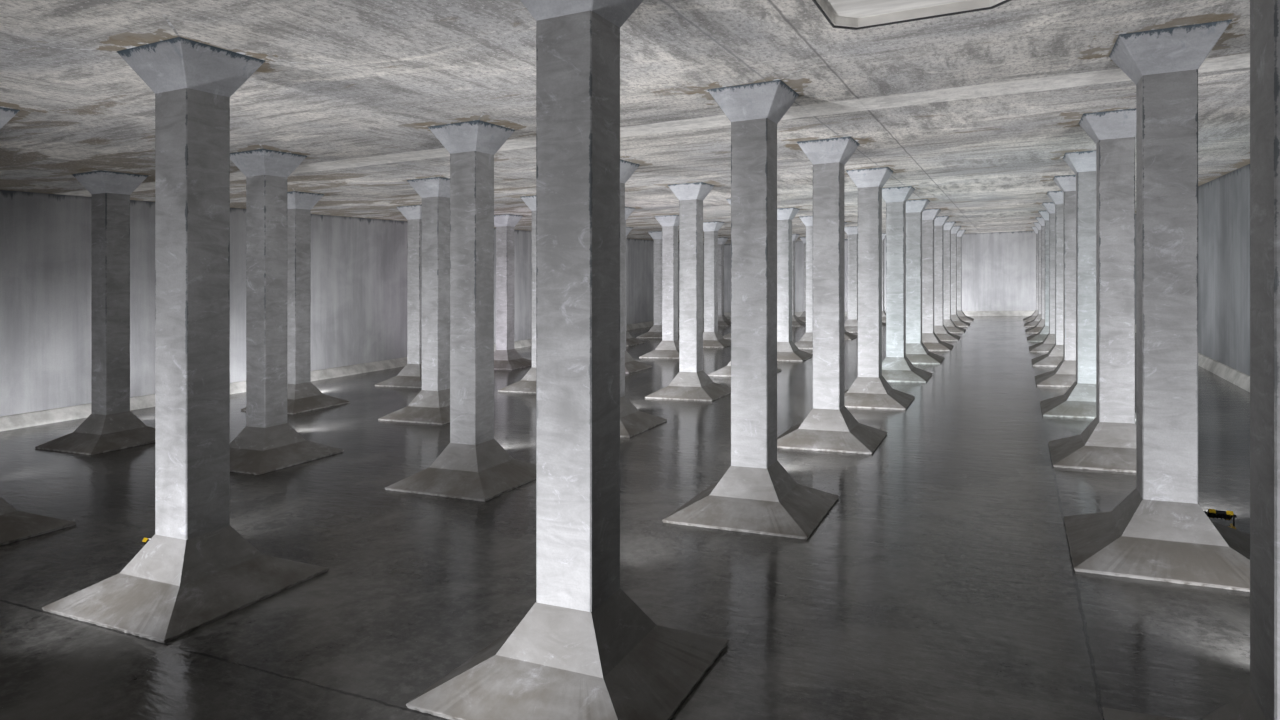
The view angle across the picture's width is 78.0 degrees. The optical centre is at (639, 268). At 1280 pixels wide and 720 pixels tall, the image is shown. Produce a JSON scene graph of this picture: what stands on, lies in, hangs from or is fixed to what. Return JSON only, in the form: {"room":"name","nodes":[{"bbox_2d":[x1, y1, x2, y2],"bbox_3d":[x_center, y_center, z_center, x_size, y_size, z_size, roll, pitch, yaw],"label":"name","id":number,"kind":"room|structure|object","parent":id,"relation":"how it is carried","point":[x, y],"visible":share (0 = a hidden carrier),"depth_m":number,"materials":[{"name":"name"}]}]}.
{"room":"underground water reservoir","nodes":[
{"label":"underground water reservoir","id":0,"kind":"room"},
{"bbox_2d":[0,190,703,416],"bbox_3d":[-10.562,1.320,46.001,0.350,7.610,84.900,0,0,25],"label":"wall","id":1,"kind":"structure","parent":0,"point":[359,265],"depth_m":29.19,"materials":[{"name":"concrete"}]},
{"bbox_2d":[0,314,703,430],"bbox_3d":[-10.241,4.905,45.849,0.360,0.420,84.200,0,0,25],"label":"baseboard","id":2,"kind":"structure","parent":1,"relation":"attached to","point":[16,421],"depth_m":29.05,"materials":[{"name":"concrete"}]},
{"bbox_2d":[0,316,1249,719],"bbox_3d":[5.990,4.765,38.194,36.950,1.422,84.900,0,0,25],"label":"floor","id":3,"kind":"structure","parent":0,"point":[940,581],"depth_m":11.59,"materials":[{"name":"concrete"}]},
{"bbox_2d":[0,107,75,545],"bbox_3d":[-12.066,0.973,13.944,2.561,7.653,2.561,0,0,25],"label":"pillar","id":4,"kind":"structure","parent":3,"relation":"on","point":[15,525],"depth_m":14.09,"materials":[{"name":"concrete"}]},
{"bbox_2d":[35,170,154,454],"bbox_3d":[-15.026,1.156,22.446,2.561,7.653,2.561,0,0,25],"label":"pillar","id":5,"kind":"structure","parent":3,"relation":"on","point":[111,425],"depth_m":22.16,"materials":[{"name":"concrete"}]},
{"bbox_2d":[142,538,149,543],"bbox_3d":[-7.853,4.498,12.787,0.430,0.281,0.260,0,0,25],"label":"work light","id":6,"kind":"object","parent":3,"relation":"on","point":[145,540],"visible":0.16,"depth_m":12.75,"materials":[{"name":"yellow plastic"}]},
{"bbox_2d":[42,37,328,642],"bbox_3d":[-6.364,0.790,11.255,2.561,7.653,2.561,0,0,25],"label":"pillar","id":7,"kind":"structure","parent":3,"relation":"on","point":[196,570],"depth_m":10.95,"materials":[{"name":"concrete"}]},
{"bbox_2d":[230,149,343,474],"bbox_3d":[-9.324,0.973,19.757,2.561,7.653,2.561,0,0,25],"label":"pillar","id":8,"kind":"structure","parent":3,"relation":"on","point":[267,443],"depth_m":19.47,"materials":[{"name":"concrete"}]},
{"bbox_2d":[240,191,349,413],"bbox_3d":[-12.284,1.156,28.259,2.561,7.653,2.561,0,0,25],"label":"pillar","id":9,"kind":"structure","parent":3,"relation":"on","point":[303,395],"depth_m":27.96,"materials":[{"name":"concrete"}]},
{"bbox_2d":[375,205,421,387],"bbox_3d":[-9.543,1.156,34.072,2.561,7.653,2.561,0,0,25],"label":"pillar","id":10,"kind":"structure","parent":3,"relation":"on","point":[410,376],"depth_m":33.72,"materials":[{"name":"concrete"}]},
{"bbox_2d":[378,177,449,424],"bbox_3d":[-6.583,0.973,25.570,2.561,7.653,2.561,0,0,25],"label":"pillar","id":11,"kind":"structure","parent":3,"relation":"on","point":[431,405],"depth_m":25.23,"materials":[{"name":"concrete"}]},
{"bbox_2d":[385,120,535,501],"bbox_3d":[-3.623,0.790,17.068,2.561,7.653,2.561,0,0,25],"label":"pillar","id":12,"kind":"structure","parent":3,"relation":"on","point":[473,466],"depth_m":16.75,"materials":[{"name":"concrete"}]},
{"bbox_2d":[494,214,531,369],"bbox_3d":[-6.801,1.156,39.884,2.561,7.653,2.561,0,0,25],"label":"pillar","id":13,"kind":"structure","parent":3,"relation":"on","point":[506,357],"depth_m":39.57,"materials":[{"name":"concrete"}]},
{"bbox_2d":[498,195,535,392],"bbox_3d":[-3.841,0.973,31.382,2.561,7.653,2.561,0,0,25],"label":"pillar","id":14,"kind":"structure","parent":3,"relation":"on","point":[527,384],"depth_m":31.14,"materials":[{"name":"concrete"}]},
{"bbox_2d":[406,0,728,719],"bbox_3d":[-0.663,0.608,8.566,2.561,7.653,2.561,0,0,25],"label":"pillar","id":15,"kind":"structure","parent":3,"relation":"on","point":[584,650],"depth_m":8.24,"materials":[{"name":"concrete"}]},
{"bbox_2d":[626,227,645,345],"bbox_3d":[-1.318,1.156,51.510,2.561,7.653,2.561,0,0,25],"label":"pillar","id":16,"kind":"structure","parent":3,"relation":"on","point":[630,340],"depth_m":51.60,"materials":[{"name":"concrete"}]},
{"bbox_2d":[625,207,651,372],"bbox_3d":[-1.100,0.973,37.195,2.561,7.653,2.561,0,0,25],"label":"pillar","id":17,"kind":"structure","parent":3,"relation":"on","point":[631,365],"depth_m":37.19,"materials":[{"name":"concrete"}]},
{"bbox_2d":[620,159,666,437],"bbox_3d":[-0.881,0.790,22.881,2.561,7.653,2.561,0,0,25],"label":"pillar","id":18,"kind":"structure","parent":3,"relation":"on","point":[633,422],"depth_m":22.83,"materials":[{"name":"concrete"}]},
{"bbox_2d":[636,231,678,337],"bbox_3d":[1.423,1.156,57.322,2.561,7.653,2.561,0,0,25],"label":"pillar","id":19,"kind":"structure","parent":3,"relation":"on","point":[655,331],"depth_m":56.97,"materials":[{"name":"concrete"}]},
{"bbox_2d":[639,215,678,358],"bbox_3d":[1.642,0.973,43.008,2.561,7.653,2.561,0,0,25],"label":"pillar","id":20,"kind":"structure","parent":3,"relation":"on","point":[668,347],"depth_m":42.69,"materials":[{"name":"concrete"}]},
{"bbox_2d":[645,182,730,400],"bbox_3d":[1.860,0.790,28.693,2.561,7.653,2.561,0,0,25],"label":"pillar","id":21,"kind":"structure","parent":3,"relation":"on","point":[691,382],"depth_m":28.36,"materials":[{"name":"concrete"}]},
{"bbox_2d":[703,221,730,347],"bbox_3d":[4.383,0.973,48.821,2.561,7.653,2.561,0,0,25],"label":"pillar","id":22,"kind":"structure","parent":3,"relation":"on","point":[712,337],"depth_m":48.50,"materials":[{"name":"concrete"}]},
{"bbox_2d":[703,237,730,325],"bbox_3d":[6.906,1.156,68.948,2.561,7.653,2.561,0,0,25],"label":"pillar","id":23,"kind":"structure","parent":3,"relation":"on","point":[722,320],"depth_m":68.58,"materials":[{"name":"concrete"}]},
{"bbox_2d":[722,333,730,338],"bbox_3d":[7.125,0.973,54.633,2.561,7.653,2.561,0,0,25],"label":"pillar","id":24,"kind":"structure","parent":3,"relation":"on","point":[728,336],"depth_m":53.95,"materials":[{"name":"concrete"}]},
{"bbox_2d":[708,199,781,376],"bbox_3d":[4.602,0.790,34.506,2.561,7.653,2.561,0,0,25],"label":"pillar","id":25,"kind":"structure","parent":3,"relation":"on","point":[725,371],"depth_m":33.90,"materials":[{"name":"concrete"}]},
{"bbox_2d":[662,80,838,539],"bbox_3d":[2.079,0.608,14.379,2.561,7.653,2.561,0,0,25],"label":"pillar","id":26,"kind":"structure","parent":3,"relation":"on","point":[756,494],"depth_m":14.04,"materials":[{"name":"concrete"}]},
{"bbox_2d":[777,207,812,360],"bbox_3d":[7.343,0.790,40.319,2.561,7.653,2.561,0,0,25],"label":"pillar","id":27,"kind":"structure","parent":3,"relation":"on","point":[787,350],"depth_m":39.98,"materials":[{"name":"concrete"}]},
{"bbox_2d":[792,234,805,325],"bbox_3d":[12.608,0.973,66.259,2.561,7.653,2.561,0,0,25],"label":"pillar","id":28,"kind":"structure","parent":3,"relation":"on","point":[795,321],"depth_m":65.86,"materials":[{"name":"concrete"}]},
{"bbox_2d":[798,237,805,320],"bbox_3d":[15.349,0.973,72.072,2.561,7.653,2.561,0,0,25],"label":"pillar","id":29,"kind":"structure","parent":3,"relation":"on","point":[802,317],"depth_m":71.83,"materials":[{"name":"concrete"}]},
{"bbox_2d":[794,216,812,348],"bbox_3d":[10.085,0.790,46.132,2.561,7.653,2.561,0,0,25],"label":"pillar","id":30,"kind":"structure","parent":3,"relation":"on","point":[806,342],"depth_m":45.85,"materials":[{"name":"concrete"}]},
{"bbox_2d":[777,137,887,453],"bbox_3d":[4.820,0.608,20.192,2.561,7.653,2.561,0,0,25],"label":"pillar","id":31,"kind":"structure","parent":3,"relation":"on","point":[830,426],"depth_m":19.85,"materials":[{"name":"concrete"}]},
{"bbox_2d":[845,226,857,331],"bbox_3d":[15.568,0.790,57.757,2.561,7.653,2.561,0,0,25],"label":"pillar","id":32,"kind":"structure","parent":3,"relation":"on","point":[851,325],"depth_m":57.43,"materials":[{"name":"concrete"}]},
{"bbox_2d":[845,222,857,339],"bbox_3d":[12.826,0.790,51.944,2.561,7.653,2.561,0,0,25],"label":"pillar","id":33,"kind":"structure","parent":3,"relation":"on","point":[848,336],"depth_m":51.30,"materials":[{"name":"concrete"}]},
{"bbox_2d":[845,167,914,409],"bbox_3d":[7.562,0.608,26.004,2.561,7.653,2.561,0,0,25],"label":"pillar","id":34,"kind":"structure","parent":3,"relation":"on","point":[870,389],"depth_m":25.68,"materials":[{"name":"concrete"}]},
{"bbox_2d":[882,233,885,320],"bbox_3d":[21.051,0.790,69.383,2.561,7.653,2.561,0,0,25],"label":"pillar","id":35,"kind":"structure","parent":3,"relation":"on","point":[883,234],"depth_m":68.97,"materials":[{"name":"concrete"}]},
{"bbox_2d":[882,186,931,382],"bbox_3d":[10.303,0.608,31.817,2.561,7.653,2.561,0,0,25],"label":"pillar","id":36,"kind":"structure","parent":3,"relation":"on","point":[896,367],"depth_m":31.48,"materials":[{"name":"concrete"}]},
{"bbox_2d":[906,199,944,363],"bbox_3d":[13.045,0.608,37.630,2.561,7.653,2.561,0,0,25],"label":"pillar","id":37,"kind":"structure","parent":3,"relation":"on","point":[917,352],"depth_m":37.29,"materials":[{"name":"concrete"}]},
{"bbox_2d":[922,209,952,350],"bbox_3d":[15.786,0.608,43.443,2.561,7.653,2.561,0,0,25],"label":"pillar","id":38,"kind":"structure","parent":3,"relation":"on","point":[930,339],"depth_m":43.09,"materials":[{"name":"concrete"}]},
{"bbox_2d":[934,216,959,340],"bbox_3d":[18.528,0.608,49.255,2.561,7.653,2.561,0,0,25],"label":"pillar","id":39,"kind":"structure","parent":3,"relation":"on","point":[940,330],"depth_m":48.88,"materials":[{"name":"concrete"}]},
{"bbox_2d":[943,221,965,332],"bbox_3d":[21.269,0.608,55.068,2.561,7.653,2.561,0,0,25],"label":"pillar","id":40,"kind":"structure","parent":3,"relation":"on","point":[948,323],"depth_m":54.69,"materials":[{"name":"concrete"}]},
{"bbox_2d":[951,226,969,326],"bbox_3d":[24.011,0.608,60.881,2.561,7.653,2.561,0,0,25],"label":"pillar","id":41,"kind":"structure","parent":3,"relation":"on","point":[955,318],"depth_m":60.51,"materials":[{"name":"concrete"}]},
{"bbox_2d":[957,230,973,320],"bbox_3d":[26.752,0.608,66.694,2.561,7.653,2.561,0,0,25],"label":"pillar","id":42,"kind":"structure","parent":3,"relation":"on","point":[962,316],"depth_m":66.31,"materials":[{"name":"concrete"}]},
{"bbox_2d":[1023,226,1037,320],"bbox_3d":[32.454,0.425,64.004,2.561,7.653,2.561,0,0,25],"label":"pillar","id":43,"kind":"structure","parent":3,"relation":"on","point":[1033,316],"depth_m":63.80,"materials":[{"name":"concrete"}]},
{"bbox_2d":[1024,222,1040,326],"bbox_3d":[29.712,0.425,58.192,2.561,7.653,2.561,0,0,25],"label":"pillar","id":44,"kind":"structure","parent":3,"relation":"on","point":[1037,319],"depth_m":57.98,"materials":[{"name":"concrete"}]},
{"bbox_2d":[1025,217,1044,332],"bbox_3d":[26.971,0.425,52.379,2.561,7.653,2.561,0,0,25],"label":"pillar","id":45,"kind":"structure","parent":3,"relation":"on","point":[1036,329],"depth_m":52.17,"materials":[{"name":"concrete"}]},
{"bbox_2d":[1027,210,1048,341],"bbox_3d":[24.229,0.425,46.566,2.561,7.653,2.561,0,0,25],"label":"pillar","id":46,"kind":"structure","parent":3,"relation":"on","point":[1044,331],"depth_m":46.35,"materials":[{"name":"concrete"}]},
{"bbox_2d":[1029,202,1054,351],"bbox_3d":[21.488,0.425,40.754,2.561,7.653,2.561,0,0,25],"label":"pillar","id":47,"kind":"structure","parent":3,"relation":"on","point":[1048,342],"depth_m":40.54,"materials":[{"name":"concrete"}]},
{"bbox_2d":[1031,191,1062,366],"bbox_3d":[18.746,0.425,34.941,2.561,7.653,2.561,0,0,25],"label":"pillar","id":48,"kind":"structure","parent":3,"relation":"on","point":[1054,356],"depth_m":34.70,"materials":[{"name":"concrete"}]},
{"bbox_2d":[1035,175,1075,386],"bbox_3d":[16.005,0.425,29.128,2.561,7.653,2.561,0,0,25],"label":"pillar","id":49,"kind":"structure","parent":3,"relation":"on","point":[1064,374],"depth_m":28.87,"materials":[{"name":"concrete"}]},
{"bbox_2d":[1040,150,1135,419],"bbox_3d":[13.263,0.425,23.315,2.561,7.653,2.561,0,0,25],"label":"pillar","id":50,"kind":"structure","parent":3,"relation":"on","point":[1079,401],"depth_m":23.03,"materials":[{"name":"concrete"}]},
{"bbox_2d":[1048,108,1135,472],"bbox_3d":[10.522,0.425,17.503,2.561,7.653,2.561,0,0,25],"label":"pillar","id":51,"kind":"structure","parent":3,"relation":"on","point":[1108,443],"depth_m":17.19,"materials":[{"name":"concrete"}]},
{"bbox_2d":[1064,20,1249,591],"bbox_3d":[7.780,0.425,11.690,2.561,7.653,2.561,0,0,25],"label":"pillar","id":52,"kind":"structure","parent":3,"relation":"on","point":[1160,531],"depth_m":11.35,"materials":[{"name":"concrete"}]},
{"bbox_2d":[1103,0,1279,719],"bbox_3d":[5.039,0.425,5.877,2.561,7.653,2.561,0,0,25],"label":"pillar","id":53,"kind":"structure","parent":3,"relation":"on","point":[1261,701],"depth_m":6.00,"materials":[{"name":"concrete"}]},
{"bbox_2d":[1204,509,1235,528],"bbox_3d":[9.413,4.045,12.831,0.430,0.281,0.260,0,0,25],"label":"work light","id":54,"kind":"object","parent":3,"relation":"on","point":[1211,513],"visible":0.73,"depth_m":12.78,"materials":[{"name":"black plastic"}]},
{"bbox_2d":[0,0,1249,243],"bbox_3d":[5.990,-3.210,38.194,36.950,1.472,84.900,0,0,25],"label":"ceiling","id":55,"kind":"structure","parent":0,"point":[979,113],"depth_m":14.05,"materials":[{"name":"concrete"}]},
{"bbox_2d":[812,0,1011,29],"bbox_3d":[3.254,-3.482,9.455,2.228,0.449,2.228,0,0,25],"label":"ceiling hatch","id":56,"kind":"object","parent":55,"relation":"attached to","point":[842,14],"visible":1,"depth_m":10.37,"materials":[{"name":"concrete"}]},
{"bbox_2d":[724,231,1035,311],"bbox_3d":[24.023,0.790,76.430,36.250,8.651,0.350,0,0,25],"label":"wall","id":57,"kind":"structure","parent":0,"point":[999,268],"depth_m":72.42,"materials":[{"name":"concrete"}]},
{"bbox_2d":[724,311,1034,316],"bbox_3d":[23.935,4.378,76.079,35.670,1.454,0.360,0,0,25],"label":"baseboard","id":58,"kind":"structure","parent":57,"relation":"attached to","point":[967,313],"depth_m":72.19,"materials":[{"name":"concrete"}]},
{"bbox_2d":[1135,164,1249,375],"bbox_3d":[22.541,0.259,30.388,0.350,7.610,84.900,0,0,25],"label":"wall","id":59,"kind":"structure","parent":0,"point":[1223,201],"depth_m":29.79,"materials":[{"name":"concrete"}]},
{"bbox_2d":[1135,324,1249,391],"bbox_3d":[22.284,3.857,30.509,0.220,0.426,84.200,0,0,25],"label":"baseboard","id":60,"kind":"structure","parent":59,"relation":"attached to","point":[1236,377],"depth_m":29.29,"materials":[{"name":"concrete"}]}
]}

